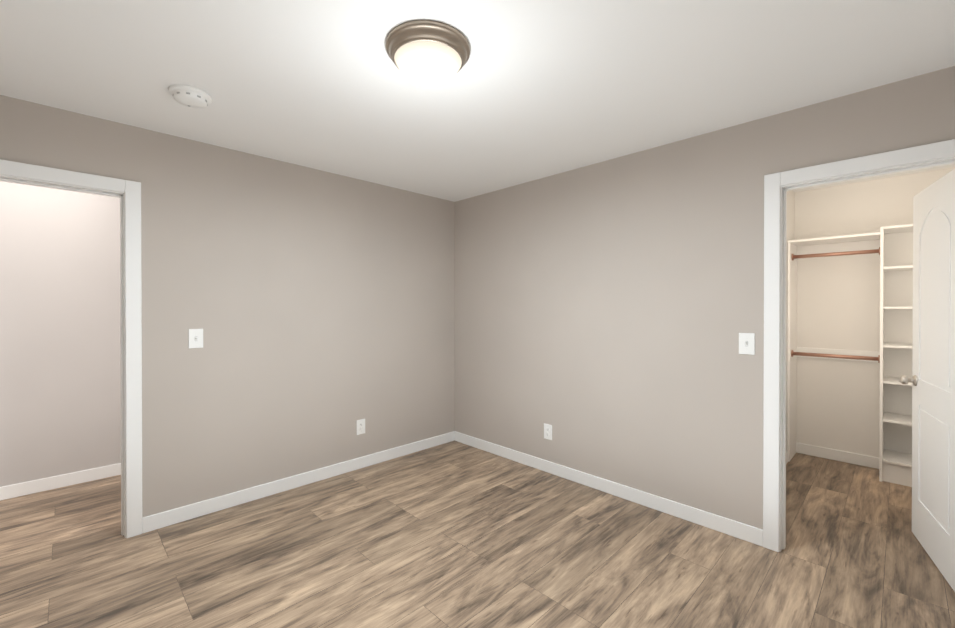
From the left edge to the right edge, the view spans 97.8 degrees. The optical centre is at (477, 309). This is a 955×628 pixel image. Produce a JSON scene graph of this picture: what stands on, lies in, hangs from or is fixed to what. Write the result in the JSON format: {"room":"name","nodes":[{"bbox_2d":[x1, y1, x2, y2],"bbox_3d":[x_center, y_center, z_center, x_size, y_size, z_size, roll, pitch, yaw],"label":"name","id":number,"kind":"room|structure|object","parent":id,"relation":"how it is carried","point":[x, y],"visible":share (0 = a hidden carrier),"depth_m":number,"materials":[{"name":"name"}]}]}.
{"room":"empty bedroom","nodes":[
{"label":"empty bedroom","id":0,"kind":"room"},
{"bbox_2d":[0,181,120,486],"bbox_3d":[-3.291,0.128,3.098,3.840,2.440,0.120,0,0,-45],"label":"wall","id":1,"kind":"structure","parent":0,"point":[60,384],"depth_m":3.14,"materials":[{"name":"paint"}]},
{"bbox_2d":[0,463,120,500],"bbox_3d":[-3.245,1.301,3.057,3.600,0.095,0.013,0,0,-45],"label":"baseboard","id":2,"kind":"structure","parent":1,"relation":"attached to","point":[49,483],"depth_m":3.14,"materials":[{"name":"paint"}]},
{"bbox_2d":[0,95,454,517],"bbox_3d":[-1.495,0.128,3.111,3.420,2.440,0.120,0,0,-45],"label":"wall","id":3,"kind":"structure","parent":0,"point":[317,306],"depth_m":3.00,"materials":[{"name":"grey paint"}]},
{"bbox_2d":[189,329,202,348],"bbox_3d":[-1.819,0.190,2.693,0.080,0.125,0.021,0,0,-45],"label":"light switch","id":4,"kind":"object","parent":3,"relation":"attached to","point":[195,338],"visible":1,"depth_m":2.69,"materials":[{"name":"white plastic"}]},
{"bbox_2d":[142,431,455,532],"bbox_3d":[-1.134,1.299,3.377,2.480,0.095,0.013,0,0,-45],"label":"baseboard","id":5,"kind":"structure","parent":3,"relation":"attached to","point":[177,515],"depth_m":3.05,"materials":[{"name":"paint"}]},
{"bbox_2d":[357,419,364,434],"bbox_3d":[-0.986,0.996,3.525,0.080,0.125,0.008,0,0,-45],"label":"electrical outlet","id":6,"kind":"object","parent":3,"relation":"attached to","point":[361,426],"visible":1,"depth_m":3.52,"materials":[{"name":"white plastic"}]},
{"bbox_2d":[0,440,954,627],"bbox_3d":[-0.302,1.381,2.382,7.250,0.060,5.500,0,0,-45],"label":"floor","id":7,"kind":"structure","parent":0,"point":[454,534],"depth_m":2.25,"materials":[{"name":"brown wood"}]},
{"bbox_2d":[787,224,912,486],"bbox_3d":[3.290,0.352,3.350,0.357,1.990,1.243,0,0,-45],"label":"closet shelving","id":8,"kind":"object","parent":7,"relation":"on","point":[892,246],"visible":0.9,"depth_m":3.43,"materials":[{"name":"white wood"}]},
{"bbox_2d":[0,0,954,201],"bbox_3d":[-0.302,-1.119,2.370,7.250,0.060,5.500,0,0,-45],"label":"ceiling","id":9,"kind":"structure","parent":0,"point":[530,90],"depth_m":1.90,"materials":[{"name":"paint"}]},
{"bbox_2d":[168,84,211,108],"bbox_3d":[-1.447,-1.063,2.101,0.181,0.048,0.181,0,0,-45],"label":"smoke detector","id":10,"kind":"object","parent":9,"relation":"attached to","point":[190,96],"visible":1,"depth_m":2.06,"materials":[{"name":"white plastic"}]},
{"bbox_2d":[385,20,469,86],"bbox_3d":[-0.205,-1.016,1.733,0.348,0.139,0.348,0,0,-45],"label":"flush-mount light","id":11,"kind":"object","parent":9,"relation":"attached to","point":[429,53],"visible":1,"depth_m":1.64,"materials":[{"name":"white glass"}]},
{"bbox_2d":[455,66,954,528],"bbox_3d":[0.980,0.128,3.118,0.120,2.440,3.580,0,0,-45],"label":"wall","id":12,"kind":"structure","parent":0,"point":[607,312],"depth_m":2.84,"materials":[{"name":"grey paint"}]},
{"bbox_2d":[544,423,551,439],"bbox_3d":[0.581,1.011,3.437,0.008,0.125,0.080,0,0,-45],"label":"electrical outlet","id":13,"kind":"object","parent":12,"relation":"attached to","point":[547,431],"visible":1,"depth_m":3.43,"materials":[{"name":"white plastic"}]},
{"bbox_2d":[456,432,762,545],"bbox_3d":[0.693,1.299,3.318,0.017,0.095,2.660,0,0,-45],"label":"baseboard","id":14,"kind":"structure","parent":12,"relation":"attached to","point":[742,531],"depth_m":2.92,"materials":[{"name":"paint"}]},
{"bbox_2d":[739,333,754,354],"bbox_3d":[1.564,0.201,2.423,0.021,0.125,0.080,0,0,-45],"label":"light switch","id":15,"kind":"object","parent":12,"relation":"attached to","point":[746,343],"visible":1,"depth_m":2.42,"materials":[{"name":"white plastic"}]},
{"bbox_2d":[900,169,954,591],"bbox_3d":[2.418,0.334,2.213,0.721,2.016,0.243,0,0,-45],"label":"closet door","id":16,"kind":"structure","parent":12,"relation":"in","point":[932,379],"depth_m":2.21,"materials":[{"name":"paint"}]},
{"bbox_2d":[786,190,794,450],"bbox_3d":[2.251,0.127,3.288,1.930,2.440,0.120,0,0,-45],"label":"wall","id":17,"kind":"structure","parent":0,"point":[790,212],"depth_m":3.71,"materials":[{"name":"paint"}]},
{"bbox_2d":[786,443,799,463],"bbox_3d":[2.341,1.299,3.284,1.815,0.095,0.020,0,0,-45],"label":"baseboard","id":18,"kind":"structure","parent":17,"relation":"attached to","point":[797,444],"depth_m":3.89,"materials":[{"name":"paint"}]},
{"bbox_2d":[794,167,954,457],"bbox_3d":[3.462,0.126,3.518,0.120,2.440,1.490,0,0,-45],"label":"wall","id":19,"kind":"structure","parent":0,"point":[838,307],"depth_m":3.67,"materials":[{"name":"paint"}]},
{"bbox_2d":[796,442,878,468],"bbox_3d":[3.189,1.297,3.703,0.017,0.095,0.570,0,0,-45],"label":"baseboard","id":20,"kind":"structure","parent":19,"relation":"attached to","point":[838,455],"depth_m":3.68,"materials":[{"name":"paint"}]}
]}

